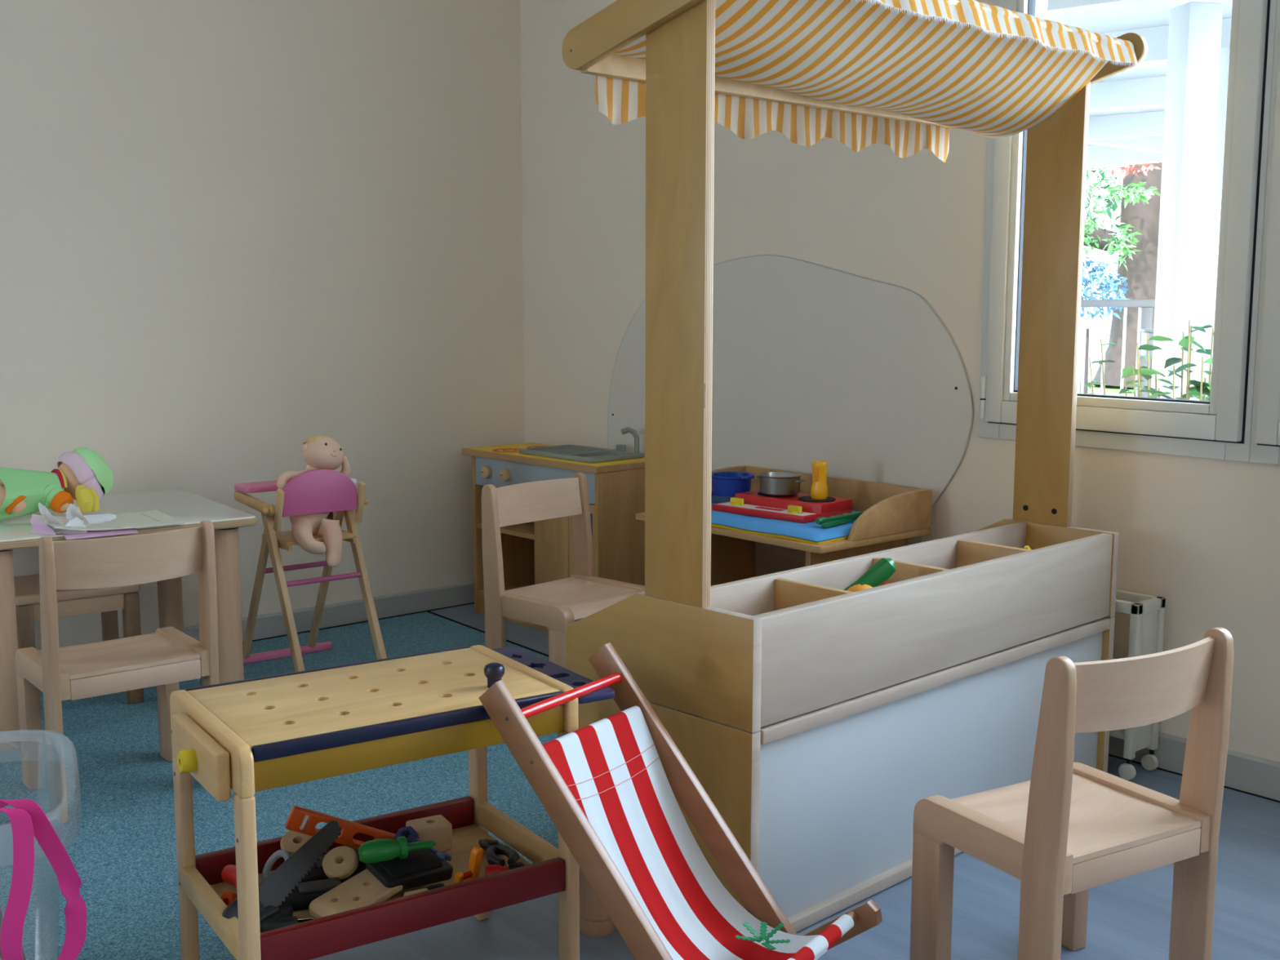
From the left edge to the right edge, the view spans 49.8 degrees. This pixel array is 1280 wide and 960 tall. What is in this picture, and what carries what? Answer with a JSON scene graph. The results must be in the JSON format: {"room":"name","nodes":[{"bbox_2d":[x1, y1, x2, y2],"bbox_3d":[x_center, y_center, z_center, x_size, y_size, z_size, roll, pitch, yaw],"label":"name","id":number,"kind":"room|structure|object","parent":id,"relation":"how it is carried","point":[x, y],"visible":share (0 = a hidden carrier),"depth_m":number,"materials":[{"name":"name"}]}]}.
{"room":"children's room","nodes":[
{"label":"children's room","id":0,"kind":"room"},
{"bbox_2d":[0,0,524,650],"bbox_3d":[-2.647,-0.771,3.683,6.100,2.950,0.200,-6,10,-40],"label":"wall","id":1,"kind":"structure","parent":0,"point":[234,234],"depth_m":4.74,"materials":[{"name":"beige paint"}]},
{"bbox_2d":[59,581,474,647],"bbox_3d":[-2.597,0.661,3.775,5.650,0.086,0.016,-6,10,-40],"label":"baseboard","id":2,"kind":"structure","parent":1,"relation":"attached to","point":[272,624],"depth_m":5.10,"materials":[{"name":"grey"}]},
{"bbox_2d":[310,603,1279,959],"bbox_3d":[-0.436,1.081,1.345,6.100,0.100,6.970,-6,10,-40],"label":"floor","id":3,"kind":"structure","parent":0,"point":[1129,917],"depth_m":2.68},
{"bbox_2d":[0,610,558,959],"bbox_3d":[-1.748,0.799,3.045,4.365,0.006,2.193,-6,10,-40],"label":"carpet","id":4,"kind":"object","parent":3,"relation":"on","point":[121,846],"visible":0.41,"depth_m":3.30,"materials":[{"name":"blue carpet"}]},
{"bbox_2d":[0,729,81,959],"bbox_3d":[-1.152,0.693,2.215,0.484,0.422,0.504,-3,8,-24],"label":"storage bin","id":5,"kind":"object","parent":4,"relation":"on","point":[62,749],"visible":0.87,"depth_m":2.44,"materials":[{"name":"plastic"}]},
{"bbox_2d":[0,906,25,959],"bbox_3d":[-1.067,0.742,2.223,0.135,0.215,0.155,-6,10,-40],"label":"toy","id":6,"kind":"object","parent":5,"relation":"in","point":[1,913],"visible":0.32,"depth_m":2.21,"materials":[{"name":"brown plastic"}]},
{"bbox_2d":[0,799,86,959],"bbox_3d":[-0.926,0.610,2.012,0.225,0.278,0.094,2,8,17],"label":"strap","id":7,"kind":"object","parent":5,"relation":"hanging from","point":[28,820],"visible":1,"depth_m":2.01,"materials":[{"name":"pink"}]},
{"bbox_2d":[13,573,144,704],"bbox_3d":[-1.688,0.475,4.085,0.340,0.362,0.310,-5,9,-34],"label":"stool","id":8,"kind":"object","parent":4,"relation":"on","point":[106,601],"visible":0.45,"depth_m":3.98,"materials":[{"name":"brown wood"}]},
{"bbox_2d":[15,520,218,822],"bbox_3d":[-1.270,0.424,3.339,0.388,0.661,0.346,-6,10,-38],"label":"chair","id":9,"kind":"object","parent":4,"relation":"on","point":[166,657],"visible":0.99,"depth_m":3.24,"materials":[{"name":"brown wood"}]},
{"bbox_2d":[0,489,257,751],"bbox_3d":[-1.601,0.377,4.043,0.755,0.568,0.705,-5,9,-35],"label":"table","id":10,"kind":"object","parent":4,"relation":"on","point":[192,508],"visible":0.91,"depth_m":3.95,"materials":[{"name":"white wood"}]},
{"bbox_2d":[0,447,113,520],"bbox_3d":[-1.734,0.013,3.943,0.453,0.188,0.251,-6,10,-40],"label":"doll","id":11,"kind":"object","parent":10,"relation":"on","point":[82,475],"visible":0.99,"depth_m":3.93,"materials":[{"name":"green fabric"}]},
{"bbox_2d":[57,528,137,539],"bbox_3d":[-1.478,0.135,3.733,0.185,0.012,0.165,-6,9,-36],"label":"booklet","id":12,"kind":"object","parent":10,"relation":"on","point":[89,534],"visible":0.44,"depth_m":3.68,"materials":[{"name":"pink paper"}]},
{"bbox_2d":[31,510,185,530],"bbox_3d":[-1.466,0.107,3.800,0.340,0.024,0.255,-5,9,-35],"label":"picture book","id":13,"kind":"object","parent":10,"relation":"on","point":[148,518],"visible":0.7,"depth_m":3.79,"materials":[{"name":"beige paper"}]},
{"bbox_2d":[30,502,90,535],"bbox_3d":[-1.544,0.099,3.666,0.116,0.085,0.145,6,10,37],"label":"paper","id":14,"kind":"object","parent":13,"relation":"on","point":[73,513],"visible":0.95,"depth_m":3.65,"materials":[{"name":"white paper"}]},
{"bbox_2d":[64,513,116,524],"bbox_3d":[-1.506,0.109,3.768,0.148,0.021,0.059,-5,9,-33],"label":"paper","id":15,"kind":"object","parent":13,"relation":"on","point":[95,518],"visible":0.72,"depth_m":3.77,"materials":[{"name":"white paper"}]},
{"bbox_2d":[234,468,386,671],"bbox_3d":[-1.050,0.287,4.359,0.386,0.667,0.532,-6,10,-38],"label":"high chair","id":16,"kind":"object","parent":4,"relation":"on","point":[320,491],"visible":0.85,"depth_m":4.30,"materials":[{"name":"brown wood"}]},
{"bbox_2d":[234,480,278,493],"bbox_3d":[-1.132,0.014,4.428,0.320,0.018,0.117,-6,10,-38],"label":"tray","id":17,"kind":"object","parent":16,"relation":"on","point":[264,486],"depth_m":4.34,"materials":[{"name":"pink plastic"}]},
{"bbox_2d":[276,435,356,567],"bbox_3d":[-1.002,0.061,4.268,0.201,0.393,0.243,2,8,12],"label":"baby doll","id":18,"kind":"object","parent":16,"relation":"on","point":[319,451],"visible":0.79,"depth_m":4.25,"materials":[{"name":"beige plastic"}]},
{"bbox_2d":[481,472,644,668],"bbox_3d":[-0.204,0.335,4.021,0.346,0.661,0.388,7,10,42],"label":"chair","id":19,"kind":"object","parent":4,"relation":"on","point":[555,605],"visible":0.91,"depth_m":3.99,"materials":[{"name":"brown wood"}]},
{"bbox_2d":[169,644,614,959],"bbox_3d":[-0.436,0.621,2.369,0.704,0.544,0.381,-5,9,-33],"label":"workbench","id":20,"kind":"object","parent":3,"relation":"on","point":[246,737],"visible":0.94,"depth_m":2.25,"materials":[{"name":"brown wood"}]},
{"bbox_2d":[221,864,236,888],"bbox_3d":[-0.655,0.680,2.294,0.041,0.058,0.136,-5,9,-36],"label":"wrench","id":21,"kind":"object","parent":20,"relation":"on","point":[228,874],"visible":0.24,"depth_m":2.31,"materials":[{"name":"red plastic"}]},
{"bbox_2d":[220,891,237,906],"bbox_3d":[-0.677,0.696,2.274,0.034,0.032,0.026,4,8,26],"label":"nut","id":22,"kind":"object","parent":20,"relation":"on","point":[228,898],"visible":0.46,"depth_m":2.27,"materials":[{"name":"orange plastic"}]},
{"bbox_2d":[259,902,293,933],"bbox_3d":[-0.599,0.703,2.187,0.036,0.036,0.110,4,8,26],"label":"glue bottle","id":23,"kind":"object","parent":20,"relation":"on","point":[285,909],"visible":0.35,"depth_m":2.20,"materials":[{"name":"black plastic"}]},
{"bbox_2d":[262,849,290,880],"bbox_3d":[-0.623,0.668,2.361,0.046,0.064,0.049,-6,10,-38],"label":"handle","id":24,"kind":"object","parent":20,"relation":"on","point":[278,854],"visible":0.56,"depth_m":2.36,"materials":[{"name":"grey plastic"}]},
{"bbox_2d":[222,820,341,919],"bbox_3d":[-0.578,0.656,2.263,0.049,0.111,0.276,4,8,24],"label":"saw","id":25,"kind":"object","parent":20,"relation":"on","point":[273,891],"visible":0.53,"depth_m":2.27,"materials":[{"name":"grey plastic"}]},
{"bbox_2d":[261,915,315,932],"bbox_3d":[-0.531,0.706,2.169,0.126,0.037,0.034,0,8,1],"label":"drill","id":26,"kind":"object","parent":20,"relation":"on","point":[270,923],"visible":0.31,"depth_m":2.16,"materials":[{"name":"black plastic"}]},
{"bbox_2d":[282,875,353,911],"bbox_3d":[-0.537,0.691,2.311,0.140,0.028,0.060,-3,8,-21],"label":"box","id":27,"kind":"object","parent":20,"relation":"on","point":[300,898],"visible":0.56,"depth_m":2.29,"materials":[{"name":"black plastic"}]},
{"bbox_2d":[322,845,358,879],"bbox_3d":[-0.513,0.656,2.361,0.060,0.046,0.056,1,8,5],"label":"wooden disc","id":28,"kind":"object","parent":27,"relation":"on","point":[348,858],"visible":1,"depth_m":2.35,"materials":[{"name":"brown wood"}]},
{"bbox_2d":[301,847,366,882],"bbox_3d":[-0.527,0.674,2.414,0.190,0.034,0.068,-6,10,-38],"label":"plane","id":29,"kind":"object","parent":20,"relation":"on","point":[317,873],"visible":0.16,"depth_m":2.37,"materials":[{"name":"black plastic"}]},
{"bbox_2d":[280,830,312,855],"bbox_3d":[-0.596,0.633,2.402,0.060,0.042,0.058,0,8,1],"label":"wooden disc","id":30,"kind":"object","parent":29,"relation":"on","point":[291,841],"visible":0.51,"depth_m":2.40,"materials":[{"name":"brown wood"}]},
{"bbox_2d":[284,805,395,848],"bbox_3d":[-0.514,0.620,2.421,0.211,0.123,0.021,-3,8,-21],"label":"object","id":31,"kind":"object","parent":20,"relation":"on","point":[300,820],"visible":0.69,"depth_m":2.40,"materials":[{"name":"orange plastic"}]},
{"bbox_2d":[308,869,402,918],"bbox_3d":[-0.463,0.684,2.279,0.080,0.037,0.176,5,9,35],"label":"plank","id":32,"kind":"object","parent":20,"relation":"on","point":[363,889],"visible":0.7,"depth_m":2.26,"materials":[{"name":"brown wood"}]},
{"bbox_2d":[181,795,565,959],"bbox_3d":[-0.451,0.677,2.366,0.613,0.060,0.435,-6,10,-40],"label":"tray","id":33,"kind":"object","parent":20,"relation":"on","point":[471,818],"depth_m":2.29,"materials":[{"name":"red wood"}]},
{"bbox_2d":[394,826,419,842],"bbox_3d":[-0.413,0.636,2.441,0.038,0.041,0.047,3,8,22],"label":"nut","id":34,"kind":"object","parent":20,"relation":"on","point":[414,835],"visible":0.56,"depth_m":2.44,"materials":[{"name":"blue plastic"}]},
{"bbox_2d":[365,848,453,891],"bbox_3d":[-0.394,0.666,2.357,0.131,0.042,0.085,-6,10,-40],"label":"tool case","id":35,"kind":"object","parent":20,"relation":"on","point":[420,868],"visible":0.97,"depth_m":2.34,"materials":[{"name":"black plastic"}]},
{"bbox_2d":[358,835,435,863],"bbox_3d":[-0.416,0.632,2.366,0.134,0.042,0.041,-3,8,-24],"label":"screwdriver","id":36,"kind":"object","parent":35,"relation":"on","point":[376,851],"visible":1,"depth_m":2.35,"materials":[{"name":"green plastic"}]},
{"bbox_2d":[404,833,451,861],"bbox_3d":[-0.377,0.646,2.420,0.105,0.031,0.028,5,9,31],"label":"toy spanner","id":37,"kind":"object","parent":35,"relation":"on","point":[442,855],"visible":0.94,"depth_m":2.40,"materials":[{"name":"blue plastic"}]},
{"bbox_2d":[404,883,444,896],"bbox_3d":[-0.327,0.690,2.301,0.130,0.035,0.035,-4,9,-27],"label":"mallet","id":38,"kind":"object","parent":20,"relation":"on","point":[439,885],"visible":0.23,"depth_m":2.28,"materials":[{"name":"brown wood"}]},
{"bbox_2d":[405,814,452,852],"bbox_3d":[-0.385,0.648,2.513,0.072,0.052,0.056,-4,9,-29],"label":"block","id":39,"kind":"object","parent":20,"relation":"on","point":[437,828],"visible":0.72,"depth_m":2.50,"materials":[{"name":"brown wood"}]},
{"bbox_2d":[453,845,483,884],"bbox_3d":[-0.292,0.662,2.343,0.031,0.076,0.051,6,10,38],"label":"clamp","id":40,"kind":"object","parent":20,"relation":"on","point":[477,852],"visible":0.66,"depth_m":2.34,"materials":[{"name":"orange plastic"}]},
{"bbox_2d":[484,662,504,688],"bbox_3d":[-0.248,0.347,2.346,0.036,0.073,0.036,-6,10,-40],"label":"peg","id":41,"kind":"object","parent":20,"relation":"on","point":[494,672],"visible":0.67,"depth_m":2.33,"materials":[{"name":"blue"}]},
{"bbox_2d":[478,839,519,866],"bbox_3d":[-0.266,0.664,2.458,0.057,0.036,0.164,-4,9,-28],"label":"pliers","id":42,"kind":"object","parent":20,"relation":"on","point":[492,847],"visible":1,"depth_m":2.43,"materials":[{"name":"black plastic"}]},
{"bbox_2d":[484,853,524,875],"bbox_3d":[-0.242,0.675,2.425,0.068,0.034,0.118,-2,8,-13],"label":"hammer","id":43,"kind":"object","parent":20,"relation":"on","point":[491,868],"visible":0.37,"depth_m":2.38,"materials":[{"name":"red plastic"}]},
{"bbox_2d":[462,426,644,632],"bbox_3d":[-0.296,0.161,5.083,0.342,0.740,0.777,-7,10,-42],"label":"play kitchen","id":44,"kind":"object","parent":3,"relation":"on","point":[537,552],"visible":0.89,"depth_m":4.88,"materials":[{"name":"brown wood"}]},
{"bbox_2d":[477,521,534,539],"bbox_3d":[-0.387,0.177,5.194,0.304,0.018,0.350,-7,10,-42],"label":"shelf","id":45,"kind":"object","parent":44,"relation":"attached to","point":[526,530],"depth_m":5.09,"materials":[{"name":"brown wood"}]},
{"bbox_2d":[462,442,644,473],"bbox_3d":[-0.291,-0.085,5.054,0.330,0.022,0.777,-7,10,-42],"label":"countertop","id":46,"kind":"structure","parent":44,"relation":"on","point":[548,463],"depth_m":4.82,"materials":[{"name":"yellow wood"}]},
{"bbox_2d":[518,444,644,462],"bbox_3d":[-0.215,-0.096,4.981,0.268,0.015,0.427,-6,10,-40],"label":"sink","id":47,"kind":"object","parent":44,"relation":"in","point":[569,453],"depth_m":4.95,"materials":[{"name":"grey metal"}]},
{"bbox_2d":[620,426,639,453],"bbox_3d":[-0.035,-0.142,4.919,0.067,0.095,0.022,-2,8,-13],"label":"tap","id":48,"kind":"object","parent":44,"relation":"on","point":[628,429],"depth_m":4.92,"materials":[{"name":"grey metal"}]},
{"bbox_2d":[579,866,615,937],"bbox_3d":[-0.081,0.789,2.628,0.070,0.142,0.070,-6,10,-40],"label":"wooden post","id":49,"kind":"object","parent":3,"relation":"on","point":[595,921],"visible":0.54,"depth_m":2.60,"materials":[{"name":"brown wood"}]},
{"bbox_2d":[478,642,882,959],"bbox_3d":[0.059,0.617,2.233,0.565,0.588,0.357,5,9,35],"label":"deck chair","id":50,"kind":"object","parent":3,"relation":"on","point":[610,786],"visible":1,"depth_m":2.27,"materials":[{"name":"red fabric"}]},
{"bbox_2d":[735,921,790,950],"bbox_3d":[0.203,0.742,2.245,0.085,0.025,0.084,4,9,29],"label":"toy leaf","id":51,"kind":"object","parent":50,"relation":"on","point":[758,939],"visible":1,"depth_m":2.25,"materials":[{"name":"green"}]},
{"bbox_2d":[635,465,931,586],"bbox_3d":[0.413,0.332,4.134,0.475,0.652,0.756,-6,10,-40],"label":"table","id":52,"kind":"object","parent":3,"relation":"on","point":[892,514],"visible":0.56,"depth_m":4.03,"materials":[{"name":"brown wood"}]},
{"bbox_2d":[642,502,858,545],"bbox_3d":[0.400,0.109,4.092,0.430,0.028,0.690,-7,10,-42],"label":"tray","id":53,"kind":"object","parent":52,"relation":"on","point":[811,532],"visible":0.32,"depth_m":3.85,"materials":[{"name":"blue plastic"}]},
{"bbox_2d":[711,491,734,503],"bbox_3d":[0.285,0.054,4.303,0.148,0.026,0.148,-6,10,-40],"label":"pan","id":54,"kind":"object","parent":53,"relation":"on","point":[715,499],"visible":0.26,"depth_m":4.24,"materials":[{"name":"blue plastic"}]},
{"bbox_2d":[711,471,755,496],"bbox_3d":[0.287,0.020,4.296,0.139,0.083,0.139,1,8,4],"label":"bowl","id":55,"kind":"object","parent":54,"relation":"on","point":[727,483],"visible":0.77,"depth_m":4.25,"materials":[{"name":"blue plastic"}]},
{"bbox_2d":[711,489,852,523],"bbox_3d":[0.420,0.071,4.086,0.345,0.050,0.235,7,11,44],"label":"cooktop","id":56,"kind":"object","parent":53,"relation":"on","point":[801,508],"visible":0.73,"depth_m":4.02,"materials":[{"name":"red plastic"}]},
{"bbox_2d":[717,502,816,515],"bbox_3d":[0.367,0.084,4.029,0.326,0.001,0.054,7,11,44],"label":"print","id":57,"kind":"object","parent":56,"relation":"on","point":[751,508],"depth_m":4.02,"materials":[{"name":"white plastic"}]},
{"bbox_2d":[754,471,805,495],"bbox_3d":[0.419,0.011,4.124,0.127,0.057,0.141,-3,8,-21],"label":"cooking pot","id":58,"kind":"object","parent":56,"relation":"on","point":[771,483],"visible":1,"depth_m":4.08,"materials":[{"name":"silver metal"}]},
{"bbox_2d":[810,460,827,499],"bbox_3d":[0.523,0.000,4.016,0.051,0.109,0.051,-6,10,-40],"label":"shaker","id":59,"kind":"object","parent":56,"relation":"on","point":[819,489],"visible":1,"depth_m":4.00,"materials":[{"name":"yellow plastic"}]},
{"bbox_2d":[815,511,864,528],"bbox_3d":[0.580,0.107,3.884,0.219,0.029,0.050,-6,10,-38],"label":"tongs","id":60,"kind":"object","parent":53,"relation":"on","point":[832,521],"visible":0.8,"depth_m":3.85,"materials":[{"name":"green plastic"}]},
{"bbox_2d":[561,0,1147,932],"bbox_3d":[0.509,-0.109,3.047,1.381,1.814,0.516,-7,10,-43],"label":"market stall","id":61,"kind":"object","parent":3,"relation":"on","point":[815,715],"visible":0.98,"depth_m":2.77,"materials":[{"name":"brown wood"}]},
{"bbox_2d":[843,557,895,591],"bbox_3d":[0.444,0.230,2.893,0.197,0.127,0.043,-2,8,-16],"label":"toy courgette","id":62,"kind":"object","parent":61,"relation":"in","point":[883,569],"visible":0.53,"depth_m":2.89,"materials":[{"name":"green plastic"}]},
{"bbox_2d":[1023,545,1031,550],"bbox_3d":[0.904,0.221,3.221,0.043,0.138,0.042,-6,10,-40],"label":"banana","id":63,"kind":"object","parent":61,"relation":"in","point":[1027,547],"visible":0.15,"depth_m":3.21,"materials":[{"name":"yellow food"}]},
{"bbox_3d":[0.474,0.319,2.897,0.067,0.068,0.066,-6,10,-40],"label":"beet","id":64,"kind":"object","parent":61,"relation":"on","visible":0},
{"bbox_2d":[846,582,872,591],"bbox_3d":[0.460,0.251,2.859,0.080,0.077,0.080,-6,10,-40],"label":"toy","id":65,"kind":"object","parent":64,"relation":"on","point":[861,586],"visible":0.25,"depth_m":2.84,"materials":[{"name":"orange plastic"}]},
{"bbox_2d":[909,626,1233,959],"bbox_3d":[0.724,0.567,2.340,0.388,0.661,0.346,-4,9,-30],"label":"chair","id":66,"kind":"object","parent":3,"relation":"on","point":[1072,828],"visible":1,"depth_m":2.26,"materials":[{"name":"brown wood"}]},
{"bbox_2d":[1109,589,1165,780],"bbox_3d":[1.122,0.502,3.624,0.132,0.452,0.473,-6,10,-40],"label":"radiator","id":67,"kind":"object","parent":3,"relation":"on","point":[1147,612],"visible":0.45,"depth_m":3.45,"materials":[{"name":"beige metal"}]},
{"bbox_2d":[1109,728,1124,739],"bbox_3d":[1.124,0.621,3.637,0.104,0.012,0.406,-6,10,-40],"label":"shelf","id":68,"kind":"object","parent":67,"relation":"attached to","point":[1120,734],"depth_m":3.47,"materials":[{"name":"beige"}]},
{"bbox_2d":[520,0,1279,762],"bbox_3d":[1.780,-0.679,3.040,0.250,2.950,6.570,-6,10,-40],"label":"wall","id":69,"kind":"structure","parent":0,"point":[1202,535],"depth_m":4.09,"materials":[{"name":"beige paint"}]},
{"bbox_2d":[607,254,973,546],"bbox_3d":[0.409,-0.280,4.491,0.008,0.897,1.621,-6,10,-40],"label":"mirror","id":70,"kind":"object","parent":69,"relation":"attached to","point":[861,376],"visible":0.67,"depth_m":4.29,"materials":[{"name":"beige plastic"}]},
{"bbox_2d":[977,0,1277,462],"bbox_3d":[1.220,-0.921,3.486,0.099,1.690,0.774,-6,10,-40],"label":"window","id":71,"kind":"structure","parent":69,"relation":"in","point":[1220,428],"depth_m":3.33,"materials":[{"name":"white plastic"}]},
{"bbox_2d":[1108,731,1279,802],"bbox_3d":[1.677,0.747,3.142,0.016,0.094,6.570,-6,10,-40],"label":"baseboard","id":72,"kind":"structure","parent":69,"relation":"attached to","point":[1246,773],"depth_m":3.38,"materials":[{"name":"grey"}]},
{"bbox_2d":[1249,0,1279,464],"bbox_3d":[1.727,-0.843,2.906,0.096,1.690,0.774,-6,10,-40],"label":"window","id":73,"kind":"structure","parent":69,"relation":"in","point":[1265,424],"depth_m":3.20,"materials":[{"name":"white"}]},
{"label":"outside","id":74,"kind":"structure","parent":0,"visible":0},
{"bbox_2d":[1077,324,1111,380],"bbox_3d":[17.491,-2.314,28.268,56.490,0.180,60.000,-6,10,-40],"label":"ground","id":75,"kind":"structure","parent":74,"point":[1095,331],"depth_m":38.53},
{"bbox_2d":[1079,257,1129,393],"bbox_3d":[4.608,-1.436,14.291,0.848,1.729,0.870,3,8,20],"label":"shrub","id":76,"kind":"object","parent":75,"relation":"on","point":[1104,288],"visible":0.49,"depth_m":14.08,"materials":[{"name":"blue plant"}]},
{"bbox_2d":[1076,379,1133,396],"bbox_3d":[5.213,-1.416,20.627,7.071,0.019,4.172,7,10,41],"label":"lawn","id":77,"kind":"structure","parent":75,"relation":"on","point":[1108,390],"depth_m":19.37,"materials":[{"name":"green plant"}]},
{"bbox_2d":[1080,299,1155,397],"bbox_3d":[3.002,-0.532,9.085,3.400,1.305,0.070,0,8,0],"label":"railing","id":78,"kind":"object","parent":75,"relation":"on","point":[1144,313],"visible":0.09,"depth_m":9.01,"materials":[{"name":"grey"}]},
{"bbox_2d":[1083,162,1162,388],"bbox_3d":[7.301,-4.324,20.049,4.900,6.085,6.247,-6,10,-40],"label":"tree","id":79,"kind":"object","parent":75,"relation":"on","point":[1135,246],"visible":0.23,"depth_m":19.60,"materials":[{"name":"green plant"}]},
{"bbox_2d":[1137,328,1153,356],"bbox_3d":[3.039,-0.312,8.074,0.260,1.135,0.160,1,8,4],"label":"box","id":80,"kind":"object","parent":75,"relation":"on","point":[1144,331],"visible":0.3,"depth_m":7.98,"materials":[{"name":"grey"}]},
{"bbox_2d":[1084,320,1213,400],"bbox_3d":[1.783,0.088,4.636,0.663,1.247,0.402,-1,8,-8],"label":"bush","id":81,"kind":"object","parent":75,"relation":"on","point":[1199,388],"visible":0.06,"depth_m":4.55,"materials":[{"name":"green plant"}]},
{"bbox_2d":[1150,1,1222,400],"bbox_3d":[2.060,-0.573,5.265,0.176,2.390,0.176,-1,8,-11],"label":"porch column","id":82,"kind":"structure","parent":75,"relation":"on","point":[1195,28],"depth_m":5.15,"materials":[{"name":"grey paint"}]},
{"bbox_2d":[1046,0,1232,168],"bbox_3d":[1.823,-2.273,8.350,6.870,0.290,7.400,-6,10,-40],"label":"porch roof","id":83,"kind":"structure","parent":82,"relation":"on","point":[1126,109],"depth_m":7.78,"materials":[{"name":"grey"}]},
{"bbox_2d":[1201,45,1230,396],"bbox_3d":[2.558,-0.685,6.118,0.130,2.390,0.130,-1,8,-11],"label":"porch column","id":84,"kind":"structure","parent":75,"relation":"on","point":[1224,51],"depth_m":6.02,"materials":[{"name":"grey paint"}]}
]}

